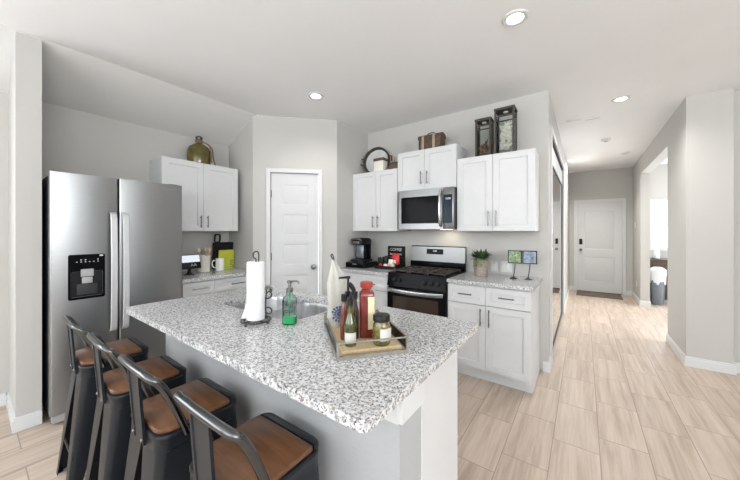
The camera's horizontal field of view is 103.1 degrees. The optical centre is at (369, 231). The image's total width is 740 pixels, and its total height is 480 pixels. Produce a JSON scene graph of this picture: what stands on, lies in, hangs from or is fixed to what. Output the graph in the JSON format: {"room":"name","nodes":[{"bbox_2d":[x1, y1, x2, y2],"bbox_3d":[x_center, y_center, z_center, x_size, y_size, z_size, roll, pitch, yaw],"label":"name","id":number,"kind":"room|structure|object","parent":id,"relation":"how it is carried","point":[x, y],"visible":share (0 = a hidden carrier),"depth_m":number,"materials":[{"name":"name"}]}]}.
{"room":"kitchen","nodes":[
{"label":"kitchen","id":0,"kind":"room"},
{"bbox_2d":[9,31,41,417],"bbox_3d":[-2.611,-0.003,2.219,0.565,2.743,0.121,0,0,36],"label":"wall","id":1,"kind":"structure","parent":0,"point":[25,87],"depth_m":2.06,"materials":[{"name":"paint"}]},
{"bbox_2d":[6,392,41,433],"bbox_3d":[-2.604,1.320,2.205,0.565,0.098,0.135,0,0,36],"label":"baseboard","id":2,"kind":"structure","parent":1,"relation":"attached to","point":[32,419],"depth_m":2.05,"materials":[{"name":"paint"}]},
{"bbox_2d":[0,92,228,394],"bbox_3d":[-3.781,0.127,1.194,0.120,2.483,6.680,0,0,36],"label":"wall","id":3,"kind":"structure","parent":0,"point":[73,141],"depth_m":2.70,"materials":[{"name":"paint"}]},
{"bbox_2d":[0,392,5,406],"bbox_3d":[-4.285,1.321,0.388,0.014,0.095,4.783,0,0,36],"label":"baseboard","id":4,"kind":"structure","parent":3,"relation":"attached to","point":[3,395],"depth_m":2.31,"materials":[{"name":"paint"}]},
{"bbox_2d":[150,156,237,230],"bbox_3d":[-1.943,-0.376,3.307,0.364,0.745,0.791,0,0,36],"label":"upper cabinet","id":5,"kind":"object","parent":3,"relation":"attached to","point":[209,192],"visible":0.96,"depth_m":3.21,"materials":[{"name":"paint"}]},
{"bbox_2d":[187,136,215,164],"bbox_3d":[-1.922,-0.912,3.324,0.240,0.326,0.262,0,0,36],"label":"jug","id":6,"kind":"object","parent":5,"relation":"on","point":[196,152],"visible":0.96,"depth_m":3.24,"materials":[{"name":"green glass"}]},
{"bbox_2d":[0,23,256,145],"bbox_3d":[-3.584,-1.284,0.951,0.685,0.380,6.720,0,0,36],"label":"ceiling","id":7,"kind":"structure","parent":0,"point":[71,78],"depth_m":2.67,"materials":[{"name":"paint"}]},
{"bbox_2d":[229,117,252,268],"bbox_3d":[-1.574,-0.003,3.664,0.543,2.743,0.090,0,0,36],"label":"wall","id":8,"kind":"structure","parent":0,"point":[241,148],"depth_m":3.59,"materials":[{"name":"paint"}]},
{"bbox_2d":[253,115,336,295],"bbox_3d":[-0.901,-0.003,3.589,0.986,2.743,0.090,0,0,-9],"label":"wall","id":9,"kind":"structure","parent":8,"relation":"in","point":[278,142],"depth_m":3.54,"materials":[{"name":"paint"}]},
{"bbox_2d":[266,168,322,294],"bbox_3d":[-0.906,0.308,3.534,0.662,2.122,0.016,0,0,-9],"label":"door frame","id":10,"kind":"structure","parent":9,"relation":"attached to","point":[268,170],"depth_m":3.56,"materials":[{"name":"paint"}]},
{"bbox_2d":[271,173,317,293],"bbox_3d":[-0.908,0.332,3.539,0.556,2.058,0.102,0,0,-9],"label":"door","id":11,"kind":"structure","parent":9,"relation":"attached to","point":[294,197],"depth_m":3.56,"materials":[{"name":"paint"}]},
{"bbox_2d":[337,120,367,267],"bbox_3d":[-0.255,-0.003,3.906,0.090,2.743,0.639,0,0,36],"label":"wall","id":12,"kind":"structure","parent":0,"point":[352,143],"depth_m":3.78,"materials":[{"name":"paint"}]},
{"bbox_2d":[0,0,739,172],"bbox_3d":[1.782,-1.424,1.059,7.865,0.100,13.310,0,0,36],"label":"ceiling","id":13,"kind":"structure","parent":0,"point":[376,65],"depth_m":2.23,"materials":[{"name":"paint"}]},
{"bbox_2d":[308,92,323,99],"bbox_3d":[-0.548,-1.370,2.980,0.160,0.009,0.160,0,0,36],"label":"recessed light","id":14,"kind":"object","parent":13,"relation":"in","point":[314,95],"visible":1,"depth_m":2.97,"materials":[{"name":"plastic"}]},
{"bbox_2d":[501,9,528,26],"bbox_3d":[0.934,-1.370,1.892,0.160,0.009,0.160,0,0,36],"label":"recessed light","id":15,"kind":"object","parent":13,"relation":"in","point":[514,18],"visible":1,"depth_m":1.88,"materials":[{"name":"paint"}]},
{"bbox_2d":[601,138,610,141],"bbox_3d":[3.511,-1.354,4.370,0.124,0.040,0.123,0,0,36],"label":"smoke detector","id":16,"kind":"object","parent":13,"relation":"attached to","point":[604,139],"visible":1,"depth_m":4.34,"materials":[{"name":"white plastic"}]},
{"bbox_2d":[611,95,630,102],"bbox_3d":[2.604,-1.370,3.048,0.160,0.009,0.160,0,0,36],"label":"recessed light","id":17,"kind":"object","parent":13,"relation":"in","point":[621,98],"visible":1,"depth_m":3.04,"materials":[{"name":"paint"}]},
{"bbox_2d":[0,290,739,479],"bbox_3d":[1.485,1.419,1.275,8.600,0.100,13.310,0,0,36],"label":"floor","id":18,"kind":"structure","parent":0,"point":[616,401],"depth_m":2.15,"materials":[{"name":"brown wood"}]},
{"bbox_2d":[56,315,148,479],"bbox_3d":[-1.542,0.923,1.731,0.353,0.890,0.391,0,0,37],"label":"bar stool","id":19,"kind":"object","parent":18,"relation":"on","point":[82,397],"visible":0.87,"depth_m":1.57,"materials":[{"name":"grey metal"}]},
{"bbox_2d":[42,171,181,423],"bbox_3d":[-2.228,0.469,2.558,0.757,1.800,0.832,0,0,36],"label":"refrigerator","id":20,"kind":"object","parent":18,"relation":"on","point":[110,245],"visible":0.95,"depth_m":2.26,"materials":[{"name":"grey metal"}]},
{"bbox_2d":[85,332,186,479],"bbox_3d":[-1.138,0.923,1.453,0.353,0.890,0.391,0,0,37],"label":"bar stool","id":21,"kind":"object","parent":18,"relation":"on","point":[111,431],"visible":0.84,"depth_m":1.31,"materials":[{"name":"grey metal"}]},
{"bbox_2d":[118,354,236,479],"bbox_3d":[-0.768,0.923,1.201,0.353,0.890,0.391,0,0,36],"label":"bar stool","id":22,"kind":"object","parent":18,"relation":"on","point":[160,448],"visible":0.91,"depth_m":1.08,"materials":[{"name":"grey metal"}]},
{"bbox_2d":[182,275,245,297],"bbox_3d":[-1.785,0.928,3.272,0.658,0.882,0.780,0,0,36],"label":"base cabinet","id":23,"kind":"object","parent":18,"relation":"on","point":[195,288],"visible":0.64,"depth_m":3.01,"materials":[{"name":"paint"}]},
{"bbox_2d":[182,268,245,282],"bbox_3d":[-1.791,0.470,3.269,0.654,0.030,0.799,0,0,36],"label":"countertop","id":24,"kind":"structure","parent":23,"relation":"on","point":[228,272],"depth_m":3.12,"materials":[{"name":"stone"}]},
{"bbox_2d":[182,254,200,275],"bbox_3d":[-1.895,0.349,3.080,0.100,0.211,0.210,0,0,36],"label":"smart display","id":25,"kind":"object","parent":24,"relation":"on","point":[192,261],"visible":0.89,"depth_m":3.07,"materials":[{"name":"black plastic"}]},
{"bbox_2d":[198,255,210,271],"bbox_3d":[-1.871,0.362,3.310,0.138,0.186,0.138,0,0,36],"label":"utensil crock","id":26,"kind":"object","parent":24,"relation":"on","point":[205,260],"visible":0.82,"depth_m":3.26,"materials":[{"name":"beige ceramic"}]},
{"bbox_2d":[211,258,223,270],"bbox_3d":[-1.767,0.384,3.415,0.132,0.142,0.094,0,0,-27],"label":"mug","id":27,"kind":"object","parent":24,"relation":"on","point":[219,264],"visible":1,"depth_m":3.39,"materials":[{"name":"white ceramic"}]},
{"bbox_2d":[212,234,232,268],"bbox_3d":[-1.803,0.242,3.603,0.050,0.425,0.244,0,0,36],"label":"cutting board","id":28,"kind":"object","parent":24,"relation":"on","point":[217,245],"visible":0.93,"depth_m":3.54,"materials":[{"name":"black plastic"}]},
{"bbox_2d":[218,250,233,268],"bbox_3d":[-1.763,0.341,3.603,0.034,0.228,0.190,0,0,36],"label":"cutting board","id":29,"kind":"object","parent":24,"relation":"on","point":[228,255],"visible":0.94,"depth_m":3.61,"materials":[{"name":"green plastic"}]},
{"bbox_2d":[172,390,318,479],"bbox_3d":[-0.373,0.923,0.935,0.353,0.890,0.391,0,0,35],"label":"bar stool","id":30,"kind":"object","parent":18,"relation":"on","point":[267,446],"visible":1,"depth_m":0.88,"materials":[{"name":"brown wood"}]},
{"bbox_2d":[166,301,456,479],"bbox_3d":[-0.396,0.927,1.677,1.755,0.882,0.756,0,0,36],"label":"kitchen island","id":31,"kind":"object","parent":18,"relation":"on","point":[417,440],"visible":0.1,"depth_m":1.06,"materials":[{"name":"white paint"}]},
{"bbox_2d":[126,286,477,432],"bbox_3d":[-0.465,0.470,1.607,1.806,0.030,0.939,0,0,36],"label":"island countertop","id":32,"kind":"structure","parent":31,"relation":"on","point":[298,361],"depth_m":1.13,"materials":[{"name":"stone"}]},
{"bbox_2d":[240,251,271,326],"bbox_3d":[-0.570,0.276,1.466,0.152,0.358,0.148,0,0,36],"label":"paper towel holder","id":33,"kind":"object","parent":32,"relation":"on","point":[266,298],"visible":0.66,"depth_m":1.46,"materials":[{"name":"brown metal"}]},
{"bbox_2d":[241,261,264,320],"bbox_3d":[-0.577,0.293,1.471,0.104,0.285,0.086,0,0,36],"label":"paper towel roll","id":34,"kind":"object","parent":33,"relation":"on","point":[254,310],"visible":1,"depth_m":1.43,"materials":[{"name":"white paper"}]},
{"bbox_2d":[245,285,273,305],"bbox_3d":[-0.591,0.356,1.648,0.159,0.197,0.187,0,0,36],"label":"faucet","id":35,"kind":"object","parent":32,"relation":"on","point":[268,287],"visible":0.16,"depth_m":1.72,"materials":[{"name":"metal"}]},
{"bbox_2d":[232,297,327,319],"bbox_3d":[-0.541,0.597,1.843,0.721,0.223,0.491,0,0,36],"label":"sink","id":36,"kind":"object","parent":32,"relation":"in","point":[305,309],"visible":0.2,"depth_m":1.98,"materials":[{"name":"metal"}]},
{"bbox_2d":[282,280,299,324],"bbox_3d":[-0.386,0.347,1.447,0.086,0.215,0.053,0,0,0],"label":"soap dispenser","id":37,"kind":"object","parent":32,"relation":"on","point":[289,319],"visible":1,"depth_m":1.44,"materials":[{"name":"glass"}]},
{"bbox_2d":[282,292,296,324],"bbox_3d":[-0.396,0.377,1.447,0.066,0.156,0.052,0,0,0],"label":"bottle","id":38,"kind":"object","parent":37,"relation":"attached to","point":[289,319],"depth_m":1.44,"materials":[{"name":"clear glass"}]},
{"bbox_2d":[324,309,408,360],"bbox_3d":[-0.038,0.423,1.260,0.272,0.063,0.405,0,0,-15],"label":"serving tray","id":39,"kind":"object","parent":32,"relation":"on","point":[402,338],"visible":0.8,"depth_m":1.09,"materials":[{"name":"brown wood"}]},
{"bbox_2d":[332,327,400,353],"bbox_3d":[-0.034,0.435,1.244,0.228,0.014,0.337,0,0,-15],"label":"wooden board","id":40,"kind":"object","parent":39,"relation":"in","point":[394,344],"visible":0.46,"depth_m":1.10,"materials":[{"name":"brown wood"}]},
{"bbox_2d":[327,254,350,326],"bbox_3d":[-0.137,0.265,1.352,0.122,0.327,0.086,0,0,-17],"label":"tea towel","id":41,"kind":"object","parent":40,"relation":"on","point":[336,286],"visible":0.66,"depth_m":1.32,"materials":[{"name":"beige fabric"}]},
{"bbox_2d":[332,306,340,321],"bbox_3d":[-0.141,0.370,1.318,0.078,0.072,0.028,0,0,8],"label":"print","id":42,"kind":"object","parent":41,"relation":"attached to","point":[335,309],"depth_m":1.31},
{"bbox_2d":[340,294,347,339],"bbox_3d":[-0.103,0.338,1.171,0.032,0.180,0.032,0,0,0],"label":"bottle","id":43,"kind":"object","parent":40,"relation":"on","point":[343,311],"visible":0.79,"depth_m":1.16,"materials":[{"name":"glass"}]},
{"bbox_2d":[339,276,350,306],"bbox_3d":[-0.104,0.308,1.249,0.059,0.240,0.038,0,0,0],"label":"pump dispenser","id":44,"kind":"object","parent":40,"relation":"on","point":[347,292],"visible":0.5,"depth_m":1.24,"materials":[{"name":"black plastic"}]},
{"bbox_2d":[344,282,356,346],"bbox_3d":[-0.074,0.309,1.107,0.047,0.239,0.048,0,0,0],"label":"oil bottle","id":45,"kind":"object","parent":40,"relation":"on","point":[350,328],"visible":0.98,"depth_m":1.09,"materials":[{"name":"green glass"}]},
{"bbox_2d":[352,291,358,338],"bbox_3d":[-0.062,0.334,1.181,0.034,0.188,0.034,0,0,0],"label":"vinegar bottle","id":46,"kind":"object","parent":40,"relation":"on","point":[355,295],"visible":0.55,"depth_m":1.17,"materials":[{"name":"brown glass"}]},
{"bbox_2d":[359,280,374,337],"bbox_3d":[-0.014,0.316,1.207,0.061,0.224,0.061,0,0,-8],"label":"sauce bottle","id":47,"kind":"object","parent":40,"relation":"on","point":[366,294],"visible":0.91,"depth_m":1.18,"materials":[{"name":"red glass"}]},
{"bbox_2d":[372,312,390,346],"bbox_3d":[0.044,0.372,1.120,0.071,0.112,0.073,0,0,0],"label":"jar","id":48,"kind":"object","parent":40,"relation":"on","point":[381,329],"visible":0.91,"depth_m":1.09,"materials":[{"name":"clear glass"}]},
{"bbox_2d":[342,271,388,306],"bbox_3d":[0.075,0.928,3.671,0.710,0.882,0.625,0,0,36],"label":"base cabinet","id":49,"kind":"object","parent":18,"relation":"on","point":[379,288],"visible":0.26,"depth_m":3.34,"materials":[{"name":"paint"}]},
{"bbox_2d":[340,267,404,275],"bbox_3d":[0.078,0.470,3.676,0.715,0.030,0.616,0,0,36],"label":"countertop","id":50,"kind":"structure","parent":49,"relation":"on","point":[371,270],"depth_m":3.44,"materials":[{"name":"stone"}]},
{"bbox_2d":[346,261,377,268],"bbox_3d":[-0.108,0.421,3.780,0.290,0.066,0.316,0,0,35],"label":"storage box","id":51,"kind":"object","parent":50,"relation":"on","point":[369,264],"visible":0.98,"depth_m":3.67,"materials":[{"name":"black plastic"}]},
{"bbox_2d":[350,238,371,262],"bbox_3d":[-0.116,0.234,3.792,0.200,0.305,0.265,0,0,33],"label":"coffee maker","id":52,"kind":"object","parent":51,"relation":"on","point":[363,245],"visible":1,"depth_m":3.74,"materials":[{"name":"black plastic"}]},
{"bbox_2d":[374,257,403,269],"bbox_3d":[0.228,0.390,3.619,0.310,0.130,0.200,0,0,36],"label":"caddy","id":53,"kind":"object","parent":50,"relation":"on","point":[401,264],"visible":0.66,"depth_m":3.58,"materials":[{"name":"black plastic"}]},
{"bbox_2d":[392,254,399,264],"bbox_3d":[0.315,0.357,3.611,0.109,0.165,0.060,0,0,38],"label":"snack packet","id":54,"kind":"object","parent":53,"relation":"in","point":[395,257],"visible":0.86,"depth_m":3.58,"materials":[{"name":"red plastic"}]},
{"bbox_2d":[388,246,404,266],"bbox_3d":[0.346,0.323,3.849,0.260,0.262,0.015,0,0,36],"label":"coffee sign","id":55,"kind":"object","parent":50,"relation":"on","point":[400,250],"visible":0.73,"depth_m":3.83,"materials":[{"name":"black plastic"}]},
{"bbox_2d":[387,245,466,317],"bbox_3d":[0.618,0.771,3.234,0.670,1.195,0.673,0,0,36],"label":"range","id":56,"kind":"object","parent":18,"relation":"on","point":[422,286],"visible":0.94,"depth_m":3.10,"materials":[{"name":"grey metal"}]},
{"bbox_2d":[390,268,465,278],"bbox_3d":[0.644,0.459,3.269,0.670,0.032,0.585,0,0,36],"label":"cooktop","id":57,"kind":"object","parent":56,"relation":"in","point":[407,273],"depth_m":3.11,"materials":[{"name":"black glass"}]},
{"bbox_2d":[448,282,539,392],"bbox_3d":[1.202,0.928,2.851,0.711,0.882,0.625,0,0,36],"label":"base cabinet","id":58,"kind":"object","parent":18,"relation":"on","point":[504,350],"visible":0.94,"depth_m":2.58,"materials":[{"name":"paint"}]},
{"bbox_2d":[447,272,541,290],"bbox_3d":[1.213,0.470,2.850,0.736,0.030,0.616,0,0,36],"label":"countertop","id":59,"kind":"structure","parent":58,"relation":"on","point":[492,280],"depth_m":2.72,"materials":[{"name":"stone"}]},
{"bbox_2d":[470,248,490,276],"bbox_3d":[1.139,0.316,3.008,0.244,0.278,0.236,0,0,36],"label":"potted succulent","id":60,"kind":"object","parent":59,"relation":"on","point":[480,262],"visible":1,"depth_m":2.95,"materials":[{"name":"green plant"}]},
{"bbox_2d":[473,259,488,276],"bbox_3d":[1.135,0.372,3.008,0.150,0.166,0.149,0,0,36],"label":"pot","id":61,"kind":"object","parent":60,"relation":"attached to","point":[480,266],"depth_m":2.95,"materials":[{"name":"ceramic"}]},
{"bbox_2d":[508,250,521,278],"bbox_3d":[1.394,0.319,2.826,0.122,0.272,0.068,0,0,33],"label":"stand","id":62,"kind":"object","parent":59,"relation":"on","point":[514,256],"visible":1,"depth_m":2.82,"materials":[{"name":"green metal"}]},
{"bbox_2d":[509,251,520,262],"bbox_3d":[1.394,0.245,2.826,0.106,0.108,0.021,0,0,33],"label":"picture","id":63,"kind":"object","parent":62,"relation":"attached to","point":[514,256],"depth_m":2.82,"materials":[{"name":"green paper"}]},
{"bbox_2d":[522,251,536,279],"bbox_3d":[1.506,0.319,2.770,0.122,0.272,0.068,0,0,33],"label":"stand","id":64,"kind":"object","parent":59,"relation":"on","point":[528,257],"visible":1,"depth_m":2.77,"materials":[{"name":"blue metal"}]},
{"bbox_2d":[523,251,535,262],"bbox_3d":[1.505,0.245,2.769,0.106,0.108,0.021,0,0,33],"label":"picture","id":65,"kind":"object","parent":64,"relation":"attached to","point":[528,256],"depth_m":2.77},
{"bbox_2d":[576,291,622,299],"bbox_3d":[4.905,1.362,6.306,0.770,0.012,0.530,0,0,36],"label":"door mat","id":66,"kind":"object","parent":18,"relation":"on","point":[582,293],"visible":1,"depth_m":6.23,"materials":[{"name":"brown fabric"}]},
{"bbox_2d":[650,267,666,305],"bbox_3d":[5.386,1.016,5.505,0.250,0.705,0.250,0,0,36],"label":"trash can","id":67,"kind":"object","parent":18,"relation":"on","point":[657,274],"visible":0.9,"depth_m":5.43,"materials":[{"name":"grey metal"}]},
{"bbox_2d":[650,258,667,302],"bbox_3d":[6.170,0.954,5.503,1.440,0.830,0.480,0,0,36],"label":"base cabinet","id":68,"kind":"object","parent":18,"relation":"on","point":[663,262],"visible":0.16,"depth_m":5.63,"materials":[{"name":"brown wood"}]},
{"bbox_2d":[652,248,660,258],"bbox_3d":[5.646,0.433,5.785,0.120,0.210,0.120,0,0,36],"label":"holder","id":69,"kind":"object","parent":68,"relation":"on","point":[656,251],"visible":0.99,"depth_m":5.76,"materials":[{"name":"white plastic"}]},
{"bbox_2d":[368,90,549,370],"bbox_3d":[0.851,-0.003,3.570,2.273,2.743,0.120,0,0,36],"label":"wall","id":70,"kind":"structure","parent":0,"point":[533,114],"depth_m":3.16,"materials":[{"name":"paint"}]},
{"bbox_2d":[353,168,410,230],"bbox_3d":[0.136,-0.377,3.789,0.678,0.747,0.364,0,0,36],"label":"upper cabinet","id":71,"kind":"object","parent":70,"relation":"attached to","point":[375,194],"visible":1,"depth_m":3.65,"materials":[{"name":"paint"}]},
{"bbox_2d":[360,147,391,171],"bbox_3d":[0.084,-0.940,3.918,0.477,0.380,0.120,0,0,29],"label":"round tray","id":72,"kind":"object","parent":71,"relation":"on","point":[377,152],"visible":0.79,"depth_m":3.96,"materials":[{"name":"metal"}]},
{"bbox_2d":[373,157,387,170],"bbox_3d":[0.132,-0.832,3.682,0.152,0.162,0.108,0,0,36],"label":"canister","id":73,"kind":"object","parent":71,"relation":"on","point":[380,163],"visible":0.87,"depth_m":3.64,"materials":[{"name":"beige ceramic"}]},
{"bbox_2d":[389,161,397,168],"bbox_3d":[0.321,-0.795,3.601,0.142,0.088,0.126,0,0,36],"label":"box","id":74,"kind":"object","parent":71,"relation":"on","point":[392,165],"visible":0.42,"depth_m":3.55,"materials":[{"name":"brown wood"}]},
{"bbox_2d":[398,144,466,191],"bbox_3d":[0.700,-0.689,3.379,0.708,0.455,0.364,0,0,36],"label":"upper cabinet","id":75,"kind":"object","parent":70,"relation":"attached to","point":[436,167],"visible":0.94,"depth_m":3.23,"materials":[{"name":"paint"}]},
{"bbox_2d":[399,186,456,229],"bbox_3d":[0.692,-0.241,3.318,0.646,0.437,0.471,0,0,36],"label":"microwave","id":76,"kind":"object","parent":75,"relation":"attached to","point":[432,208],"visible":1,"depth_m":3.15,"materials":[{"name":"grey metal"}]},
{"bbox_2d":[418,132,445,149],"bbox_3d":[0.704,-1.024,3.346,0.276,0.214,0.160,0,0,36],"label":"chest","id":77,"kind":"object","parent":75,"relation":"on","point":[433,140],"visible":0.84,"depth_m":3.28,"materials":[{"name":"wood"}]},
{"bbox_2d":[491,260,497,271],"bbox_3d":[1.328,0.369,3.142,0.072,0.115,0.008,0,0,36],"label":"wall outlet","id":78,"kind":"object","parent":70,"relation":"attached to","point":[494,264],"visible":1,"depth_m":3.14,"materials":[{"name":"white plastic"}]},
{"bbox_2d":[457,148,539,230],"bbox_3d":[1.278,-0.377,2.958,0.713,0.747,0.364,0,0,36],"label":"upper cabinet","id":79,"kind":"object","parent":70,"relation":"attached to","point":[499,191],"visible":1,"depth_m":2.82,"materials":[{"name":"paint"}]},
{"bbox_2d":[475,116,493,156],"bbox_3d":[1.171,-0.953,3.006,0.158,0.405,0.138,0,0,36],"label":"lantern","id":80,"kind":"object","parent":79,"relation":"on","point":[485,121],"visible":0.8,"depth_m":2.99,"materials":[{"name":"metal"}]},
{"bbox_2d":[478,139,488,155],"bbox_3d":[1.170,-0.854,3.005,0.105,0.178,0.090,0,0,43],"label":"cinnamon sticks","id":81,"kind":"object","parent":80,"relation":"in","point":[484,147],"visible":0.9,"depth_m":2.99,"materials":[{"name":"brown wood"}]},
{"bbox_2d":[494,104,517,153],"bbox_3d":[1.336,-0.985,2.893,0.186,0.468,0.158,0,0,36],"label":"lantern","id":82,"kind":"object","parent":79,"relation":"on","point":[512,110],"visible":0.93,"depth_m":2.88,"materials":[{"name":"metal"}]},
{"bbox_2d":[499,121,511,149],"bbox_3d":[1.339,-0.941,2.896,0.130,0.281,0.101,0,0,36],"label":"twigs","id":83,"kind":"object","parent":82,"relation":"in","point":[506,132],"visible":1,"depth_m":2.88,"materials":[{"name":"white plant"}]},
{"bbox_2d":[500,261,511,272],"bbox_3d":[1.425,0.369,3.071,0.115,0.115,0.010,0,0,36],"label":"wall switch","id":84,"kind":"object","parent":70,"relation":"attached to","point":[505,266],"visible":0.91,"depth_m":3.07,"materials":[{"name":"white plastic"}]},
{"bbox_2d":[550,98,568,313],"bbox_3d":[3.202,-0.003,4.971,0.120,2.743,4.913,0,0,36],"label":"wall","id":85,"kind":"structure","parent":0,"point":[553,122],"depth_m":5.21,"materials":[{"name":"paint"}]},
{"bbox_2d":[543,286,569,372],"bbox_3d":[3.197,1.320,4.892,0.062,0.098,5.047,0,0,36],"label":"baseboard","id":86,"kind":"structure","parent":85,"relation":"attached to","point":[547,366],"depth_m":2.87,"materials":[{"name":"paint"}]},
{"bbox_2d":[550,124,563,362],"bbox_3d":[2.548,0.139,3.959,0.014,2.460,2.380,0,0,36],"label":"trim","id":87,"kind":"structure","parent":85,"relation":"attached to","point":[552,134],"depth_m":3.05,"materials":[{"name":"paint"}]},
{"bbox_2d":[553,149,561,345],"bbox_3d":[2.557,0.179,4.020,0.056,2.320,2.070,0,0,36],"label":"door","id":88,"kind":"structure","parent":85,"relation":"in","point":[557,173],"depth_m":4.03,"materials":[{"name":"white mirror"}]},
{"bbox_2d":[553,140,562,169],"bbox_3d":[2.518,-1.020,3.980,0.062,0.022,2.190,0,0,36],"label":"trim","id":89,"kind":"structure","parent":85,"relation":"attached to","point":[554,146],"depth_m":3.90,"materials":[{"name":"grey plastic"}]},
{"bbox_2d":[569,164,667,290],"bbox_3d":[6.654,-0.003,5.571,4.997,2.743,0.120,0,0,36],"label":"wall","id":90,"kind":"structure","parent":0,"point":[609,183],"depth_m":6.42,"materials":[{"name":"paint"}]},
{"bbox_2d":[577,201,621,294],"bbox_3d":[5.118,0.356,6.564,0.792,2.026,0.079,0,0,36],"label":"door","id":91,"kind":"structure","parent":90,"relation":"in","point":[599,224],"depth_m":6.58,"materials":[{"name":"paint"}]},
{"bbox_2d":[574,198,625,294],"bbox_3d":[5.138,0.324,6.591,0.920,2.090,0.016,0,0,36],"label":"trim","id":92,"kind":"structure","parent":90,"relation":"attached to","point":[623,200],"depth_m":6.36,"materials":[{"name":"paint"}]},
{"bbox_2d":[570,286,631,295],"bbox_3d":[5.151,1.321,6.582,1.107,0.095,0.014,0,0,36],"label":"baseboard","id":93,"kind":"structure","parent":90,"relation":"attached to","point":[571,287],"depth_m":6.30,"materials":[{"name":"paint"}]},
{"bbox_2d":[650,198,667,250],"bbox_3d":[6.448,-0.146,5.715,1.500,1.070,0.050,0,0,36],"label":"window","id":94,"kind":"structure","parent":90,"relation":"in","point":[656,199],"depth_m":6.10,"materials":[{"name":"paint"}]},
{"bbox_2d":[633,88,733,363],"bbox_3d":[4.542,-0.003,4.537,0.317,2.743,4.038,0,0,36],"label":"wall","id":95,"kind":"structure","parent":0,"point":[697,141],"depth_m":2.96,"materials":[{"name":"paint"}]},
{"bbox_2d":[632,291,739,374],"bbox_3d":[5.917,1.320,3.515,3.770,0.098,4.032,0,0,36],"label":"baseboard","id":96,"kind":"structure","parent":95,"relation":"attached to","point":[722,367],"depth_m":2.94,"materials":[{"name":"paint"}]},
{"bbox_2d":[734,89,739,362],"bbox_3d":[4.940,-0.003,1.892,3.439,2.743,0.090,0,0,36],"label":"wall","id":97,"kind":"structure","parent":0,"point":[736,92],"depth_m":2.84,"materials":[{"name":"paint"}]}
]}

